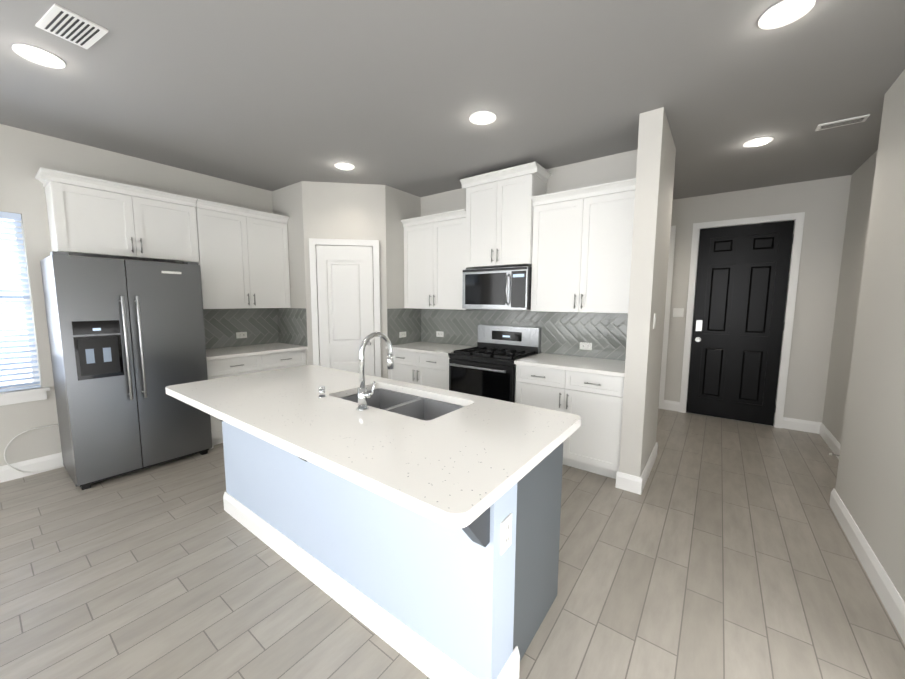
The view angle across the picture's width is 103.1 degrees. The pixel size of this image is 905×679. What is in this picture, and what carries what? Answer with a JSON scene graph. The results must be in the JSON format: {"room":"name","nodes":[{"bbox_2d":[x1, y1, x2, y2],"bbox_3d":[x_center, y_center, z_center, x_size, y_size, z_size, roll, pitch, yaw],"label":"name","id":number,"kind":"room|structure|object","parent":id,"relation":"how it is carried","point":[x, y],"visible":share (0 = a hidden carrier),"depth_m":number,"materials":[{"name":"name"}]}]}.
{"room":"kitchen","nodes":[
{"label":"kitchen","id":0,"kind":"room"},
{"bbox_2d":[0,124,272,465],"bbox_3d":[-3.765,-0.241,2.657,0.150,2.800,7.750,5,8,36],"label":"wall","id":1,"kind":"structure","parent":0,"point":[25,155],"depth_m":3.00,"materials":[{"name":"grey paint"}]},
{"bbox_2d":[0,219,49,405],"bbox_3d":[-3.784,-0.211,2.562,0.155,1.520,1.110,5,8,36],"label":"window","id":2,"kind":"structure","parent":1,"relation":"in","point":[18,396],"depth_m":2.95,"materials":[{"name":"white"}]},
{"bbox_2d":[0,211,39,391],"bbox_3d":[-3.782,-0.260,2.555,0.050,1.416,1.020,5,8,36],"label":"window blinds","id":3,"kind":"object","parent":2,"relation":"attached to","point":[10,216],"visible":1,"depth_m":2.89,"materials":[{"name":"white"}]},
{"bbox_2d":[0,452,63,482],"bbox_3d":[-4.689,1.227,1.432,0.016,0.130,4.390,5,8,36],"label":"baseboard","id":4,"kind":"structure","parent":1,"relation":"attached to","point":[7,473],"depth_m":2.99,"materials":[{"name":"white wood"}]},
{"bbox_2d":[4,424,63,472],"bbox_3d":[-3.479,0.929,3.012,0.008,0.387,0.355,5,8,36],"label":"cable","id":5,"kind":"object","parent":1,"relation":"attached to","point":[8,464],"visible":0.92,"depth_m":2.95,"materials":[{"name":"white plastic"}]},
{"bbox_2d":[35,167,198,262],"bbox_3d":[-2.942,-1.046,3.240,0.368,0.607,1.010,5,8,36],"label":"upper cabinet","id":6,"kind":"object","parent":1,"relation":"attached to","point":[92,217],"visible":0.98,"depth_m":3.10,"materials":[{"name":"white wood"}]},
{"bbox_2d":[203,308,278,348],"bbox_3d":[-2.545,-0.141,4.191,0.008,0.448,1.048,5,8,36],"label":"backsplash","id":7,"kind":"structure","parent":1,"relation":"attached to","point":[222,327],"depth_m":4.23,"materials":[{"name":"grey tile"}]},
{"bbox_2d":[236,332,246,338],"bbox_3d":[-2.496,-0.052,4.253,0.008,0.072,0.117,5,8,36],"label":"outlet","id":8,"kind":"object","parent":7,"relation":"attached to","point":[241,334],"visible":1,"depth_m":4.25,"materials":[{"name":"white plastic"}]},
{"bbox_2d":[195,198,290,308],"bbox_3d":[-2.361,-0.892,4.046,0.368,1.077,0.934,5,8,36],"label":"upper cabinet","id":9,"kind":"object","parent":1,"relation":"attached to","point":[243,262],"visible":0.96,"depth_m":3.91,"materials":[{"name":"white wood"}]},
{"bbox_2d":[272,181,420,378],"bbox_3d":[-1.328,-0.444,4.695,1.325,2.800,1.257,5,8,36],"label":"wall","id":10,"kind":"structure","parent":0,"point":[323,210],"depth_m":4.20,"materials":[{"name":"grey paint"}]},
{"bbox_2d":[277,308,307,346],"bbox_3d":[-1.973,-0.162,4.413,0.643,0.448,0.008,5,8,36],"label":"backsplash","id":11,"kind":"object","parent":10,"relation":"attached to","point":[292,326],"visible":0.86,"depth_m":4.39,"materials":[{"name":"grey tile"}]},
{"bbox_2d":[309,238,380,376],"bbox_3d":[-1.255,-0.080,4.269,0.782,2.166,0.040,0,6,-7],"label":"door frame","id":12,"kind":"structure","parent":10,"relation":"attached to","point":[313,242],"depth_m":4.19,"materials":[{"name":"white wood"}]},
{"bbox_2d":[316,245,374,375],"bbox_3d":[-1.252,-0.045,4.243,0.630,2.078,0.092,0,6,-7],"label":"pantry door","id":13,"kind":"structure","parent":10,"relation":"in","point":[345,298],"depth_m":4.23,"materials":[{"name":"white wood"}]},
{"bbox_2d":[387,308,420,344],"bbox_3d":[-0.603,-0.172,4.584,0.008,0.448,0.614,5,8,36],"label":"backsplash","id":14,"kind":"object","parent":10,"relation":"attached to","point":[408,320],"visible":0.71,"depth_m":4.56,"materials":[{"name":"grey tile"}]},
{"bbox_2d":[399,331,405,337],"bbox_3d":[-0.628,-0.063,4.548,0.008,0.072,0.117,5,8,36],"label":"electrical outlet","id":15,"kind":"object","parent":14,"relation":"attached to","point":[402,334],"visible":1,"depth_m":4.54,"materials":[{"name":"white plastic"}]},
{"bbox_2d":[0,408,904,678],"bbox_3d":[-0.933,1.319,1.864,6.150,0.100,10.200,5,8,36],"label":"floor","id":16,"kind":"structure","parent":0,"point":[719,548],"depth_m":1.87,"materials":[{"name":"grey tile"}]},
{"bbox_2d":[40,251,211,489],"bbox_3d":[-2.812,0.213,3.170,0.776,1.800,0.902,5,8,36],"label":"fridge","id":17,"kind":"object","parent":16,"relation":"on","point":[127,342],"visible":1,"depth_m":2.89,"materials":[{"name":"grey metal"}]},
{"bbox_2d":[207,350,305,448],"bbox_3d":[-2.289,0.579,4.079,0.646,0.885,1.036,5,8,36],"label":"base cabinet","id":18,"kind":"object","parent":16,"relation":"on","point":[225,367],"visible":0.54,"depth_m":3.74,"materials":[{"name":"white wood"}]},
{"bbox_2d":[206,343,306,360],"bbox_3d":[-2.289,0.120,4.026,0.646,0.032,1.046,5,8,36],"label":"countertop","id":19,"kind":"structure","parent":18,"relation":"on","point":[232,352],"depth_m":3.95,"materials":[{"name":"white stone"}]},
{"bbox_2d":[217,398,562,678],"bbox_3d":[-0.576,0.805,2.036,2.162,0.888,0.865,5,8,36],"label":"kitchen island","id":20,"kind":"object","parent":16,"relation":"on","point":[472,600],"depth_m":1.52,"materials":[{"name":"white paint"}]},
{"bbox_2d":[165,365,580,528],"bbox_3d":[-0.584,0.345,1.958,2.247,0.040,1.009,5,8,36],"label":"island countertop","id":21,"kind":"structure","parent":20,"relation":"on","point":[472,460],"depth_m":1.47,"materials":[{"name":"white stone"}]},
{"bbox_2d":[318,386,325,397],"bbox_3d":[-0.723,0.291,1.989,0.044,0.058,0.044,5,8,36],"label":"soap dispenser","id":22,"kind":"object","parent":21,"relation":"on","point":[322,392],"visible":0.98,"depth_m":1.98,"materials":[{"name":"silver metal"}]},
{"bbox_2d":[356,332,393,410],"bbox_3d":[-0.363,0.152,1.806,0.126,0.378,0.238,5,8,36],"label":"faucet","id":23,"kind":"object","parent":21,"relation":"on","point":[363,395],"visible":1,"depth_m":1.75,"materials":[{"name":"silver metal"}]},
{"bbox_2d":[341,388,464,420],"bbox_3d":[-0.297,0.470,2.004,0.810,0.210,0.450,5,8,36],"label":"sink","id":24,"kind":"object","parent":21,"relation":"in","point":[418,407],"visible":0.12,"depth_m":2.13,"materials":[{"name":"silver metal"}]},
{"bbox_2d":[500,513,511,555],"bbox_3d":[0.188,0.676,1.250,0.008,0.117,0.072,5,8,36],"label":"outlet","id":25,"kind":"object","parent":20,"relation":"attached to","point":[505,533],"visible":1,"depth_m":1.24,"materials":[{"name":"white plastic"}]},
{"bbox_2d":[388,350,449,389],"bbox_3d":[-0.238,0.560,4.366,0.947,0.885,0.646,5,8,36],"label":"base cabinet","id":26,"kind":"object","parent":16,"relation":"on","point":[429,370],"visible":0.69,"depth_m":4.07,"materials":[{"name":"white wood"}]},
{"bbox_2d":[386,342,473,355],"bbox_3d":[-0.236,0.101,4.316,0.948,0.032,0.646,5,8,36],"label":"countertop","id":27,"kind":"structure","parent":26,"relation":"on","point":[442,349],"depth_m":4.22,"materials":[{"name":"white stone"}]},
{"bbox_2d":[448,325,541,402],"bbox_3d":[0.430,0.470,3.812,0.756,1.190,0.700,5,8,36],"label":"range","id":28,"kind":"object","parent":16,"relation":"on","point":[486,367],"visible":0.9,"depth_m":3.68,"materials":[{"name":"silver metal"}]},
{"bbox_2d":[515,364,623,478],"bbox_3d":[1.137,0.676,3.352,0.939,0.885,0.646,5,8,36],"label":"base cabinet","id":29,"kind":"object","parent":16,"relation":"on","point":[592,442],"visible":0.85,"depth_m":3.03,"materials":[{"name":"white wood"}]},
{"bbox_2d":[514,353,624,376],"bbox_3d":[1.139,0.217,3.303,0.940,0.032,0.646,5,8,36],"label":"countertop","id":30,"kind":"structure","parent":29,"relation":"on","point":[610,367],"depth_m":3.19,"materials":[{"name":"white stone"}]},
{"bbox_2d":[0,0,904,199],"bbox_3d":[-0.916,-1.565,1.556,6.150,0.100,10.200,5,8,36],"label":"ceiling","id":31,"kind":"structure","parent":0,"point":[271,95],"depth_m":2.23,"materials":[{"name":"grey paint"}]},
{"bbox_2d":[12,43,64,68],"bbox_3d":[-2.285,-1.565,1.988,0.196,0.008,0.196,5,8,36],"label":"recessed light","id":32,"kind":"object","parent":31,"relation":"in","point":[37,55],"visible":1,"depth_m":1.98,"materials":[{"name":"white"}]},
{"bbox_2d":[35,3,107,48],"bbox_3d":[-1.882,-1.539,1.778,0.270,0.010,0.185,4,7,28],"label":"ceiling vent","id":33,"kind":"object","parent":31,"relation":"in","point":[66,24],"visible":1,"depth_m":1.76,"materials":[{"name":"white metal"}]},
{"bbox_2d":[334,162,354,169],"bbox_3d":[-1.080,-1.729,3.588,0.196,0.008,0.196,5,8,36],"label":"recessed light","id":34,"kind":"object","parent":31,"relation":"in","point":[343,166],"visible":1,"depth_m":3.58,"materials":[{"name":"white"}]},
{"bbox_2d":[469,111,495,124],"bbox_3d":[0.222,-1.619,2.629,0.196,0.008,0.196,5,8,36],"label":"recessed light","id":35,"kind":"object","parent":31,"relation":"in","point":[482,117],"visible":1,"depth_m":2.62,"materials":[{"name":"white"}]},
{"bbox_2d":[743,136,773,147],"bbox_3d":[2.547,-1.645,2.995,0.196,0.008,0.196,5,8,36],"label":"recessed light","id":36,"kind":"object","parent":31,"relation":"in","point":[759,141],"visible":1,"depth_m":2.99,"materials":[{"name":"white"}]},
{"bbox_2d":[758,0,815,28],"bbox_3d":[1.539,-1.508,1.659,0.196,0.008,0.196,5,8,36],"label":"recessed light","id":37,"kind":"object","parent":31,"relation":"in","point":[782,13],"visible":1,"depth_m":1.66,"materials":[{"name":"white"}]},
{"bbox_2d":[815,114,869,130],"bbox_3d":[2.889,-1.607,2.669,0.260,0.010,0.110,5,8,36],"label":"ceiling vent","id":38,"kind":"object","parent":31,"relation":"in","point":[844,122],"visible":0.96,"depth_m":2.66,"materials":[{"name":"white metal"}]},
{"bbox_2d":[421,149,637,309],"bbox_3d":[0.159,-0.412,4.470,3.985,2.800,0.150,5,8,36],"label":"wall","id":39,"kind":"structure","parent":0,"point":[609,168],"depth_m":3.48,"materials":[{"name":"grey paint"}]},
{"bbox_2d":[401,209,475,309],"bbox_3d":[-0.147,-0.909,4.321,0.949,1.077,0.368,5,8,36],"label":"upper cabinet","id":40,"kind":"object","parent":39,"relation":"attached to","point":[434,255],"visible":0.92,"depth_m":4.19,"materials":[{"name":"white wood"}]},
{"bbox_2d":[460,161,551,268],"bbox_3d":[0.535,-1.226,3.761,0.854,0.915,0.398,5,8,36],"label":"upper cabinet","id":41,"kind":"object","parent":39,"relation":"attached to","point":[499,217],"visible":0.98,"depth_m":3.61,"materials":[{"name":"white wood"}]},
{"bbox_2d":[462,266,531,309],"bbox_3d":[0.511,-0.533,3.808,0.754,0.415,0.445,5,8,36],"label":"microwave","id":42,"kind":"object","parent":41,"relation":"attached to","point":[501,288],"visible":1,"depth_m":3.63,"materials":[{"name":"silver metal"}]},
{"bbox_2d":[421,309,627,360],"bbox_3d":[0.646,-0.106,4.039,2.650,0.448,0.008,5,8,36],"label":"backsplash","id":43,"kind":"structure","parent":39,"relation":"attached to","point":[567,333],"depth_m":3.76,"materials":[{"name":"grey tile"}]},
{"bbox_2d":[436,331,443,336],"bbox_3d":[-0.162,-0.069,4.635,0.117,0.072,0.008,5,8,36],"label":"electrical outlet","id":44,"kind":"object","parent":43,"relation":"attached to","point":[439,333],"visible":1,"depth_m":4.63,"materials":[{"name":"white plastic"}]},
{"bbox_2d":[580,342,591,349],"bbox_3d":[1.315,0.066,3.547,0.117,0.072,0.008,5,8,36],"label":"electrical outlet","id":45,"kind":"object","parent":43,"relation":"attached to","point":[585,346],"visible":1,"depth_m":3.54,"materials":[{"name":"white plastic"}]},
{"bbox_2d":[531,178,635,312],"bbox_3d":[1.228,-0.793,3.308,0.941,1.077,0.368,5,8,36],"label":"upper cabinet","id":46,"kind":"object","parent":39,"relation":"attached to","point":[582,249],"visible":0.81,"depth_m":3.19,"materials":[{"name":"white wood"}]},
{"bbox_2d":[619,107,675,476],"bbox_3d":[1.640,-0.247,3.005,0.150,2.800,0.855,5,8,36],"label":"wall","id":47,"kind":"structure","parent":0,"point":[655,167],"depth_m":2.70,"materials":[{"name":"grey paint"}]},
{"bbox_2d":[632,442,657,494],"bbox_3d":[1.688,1.085,3.105,0.041,0.130,0.887,5,8,36],"label":"baseboard","id":48,"kind":"structure","parent":47,"relation":"attached to","point":[638,483],"depth_m":2.86,"materials":[{"name":"white wood"}]},
{"bbox_2d":[653,313,655,328],"bbox_3d":[1.571,-0.143,2.788,0.010,0.117,0.072,5,8,36],"label":"light switch","id":49,"kind":"object","parent":47,"relation":"attached to","point":[654,323],"visible":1,"depth_m":2.77,"materials":[{"name":"white plastic"}]},
{"bbox_2d":[664,175,851,425],"bbox_3d":[3.023,-0.434,4.836,3.250,2.800,0.150,5,8,36],"label":"wall","id":50,"kind":"structure","parent":0,"point":[822,204],"depth_m":4.07,"materials":[{"name":"grey paint"}]},
{"bbox_2d":[658,226,675,408],"bbox_3d":[2.512,-0.299,5.125,1.005,2.463,0.020,5,8,36],"label":"door frame","id":51,"kind":"structure","parent":50,"relation":"attached to","point":[667,312],"depth_m":4.83,"materials":[{"name":"white wood"}]},
{"bbox_2d":[673,308,683,316],"bbox_3d":[2.995,-0.356,4.764,0.118,0.117,0.010,5,8,36],"label":"light switch","id":52,"kind":"object","parent":50,"relation":"attached to","point":[678,312],"visible":1,"depth_m":4.76,"materials":[{"name":"white plastic"}]},
{"bbox_2d":[686,220,793,425],"bbox_3d":[3.457,-0.180,4.380,0.876,2.373,0.097,5,8,36],"label":"front door","id":53,"kind":"structure","parent":50,"relation":"in","point":[742,277],"depth_m":4.38,"materials":[{"name":"black wood"}]},
{"bbox_2d":[679,212,804,427],"bbox_3d":[3.473,-0.216,4.404,1.026,2.463,0.040,5,8,36],"label":"door frame","id":54,"kind":"structure","parent":50,"relation":"attached to","point":[798,218],"depth_m":4.20,"materials":[{"name":"white wood"}]},
{"bbox_2d":[782,417,819,432],"bbox_3d":[4.002,0.987,4.148,0.310,0.130,0.016,5,8,36],"label":"baseboard","id":55,"kind":"structure","parent":50,"relation":"attached to","point":[788,423],"depth_m":4.14,"materials":[{"name":"white wood"}]},
{"bbox_2d":[822,150,877,443],"bbox_3d":[3.628,-0.241,3.059,0.150,2.800,2.000,5,8,36],"label":"wall","id":56,"kind":"structure","parent":0,"point":[857,222],"depth_m":3.54,"materials":[{"name":"grey paint"}]},
{"bbox_2d":[816,422,840,459],"bbox_3d":[3.554,1.081,3.250,0.016,0.130,2.000,5,8,36],"label":"baseboard","id":57,"kind":"structure","parent":56,"relation":"attached to","point":[830,440],"depth_m":3.69,"materials":[{"name":"white wood"}]},
{"bbox_2d":[835,69,904,601],"bbox_3d":[0.666,0.143,-0.701,0.405,2.800,7.600,5,8,36],"label":"wall","id":58,"kind":"structure","parent":0,"point":[870,486],"depth_m":2.06,"materials":[{"name":"grey paint"}]},
{"bbox_2d":[829,488,904,643],"bbox_3d":[0.494,1.456,-0.428,0.016,0.130,7.616,5,8,36],"label":"baseboard","id":59,"kind":"structure","parent":58,"relation":"attached to","point":[892,600],"depth_m":1.90,"materials":[{"name":"white wood"}]},
{"label":"outside","id":60,"kind":"structure","parent":0,"visible":0},
{"bbox_2d":[0,219,32,385],"bbox_3d":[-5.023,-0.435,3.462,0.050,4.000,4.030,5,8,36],"label":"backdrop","id":61,"kind":"structure","parent":60,"point":[13,344],"depth_m":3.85,"materials":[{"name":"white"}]}
]}

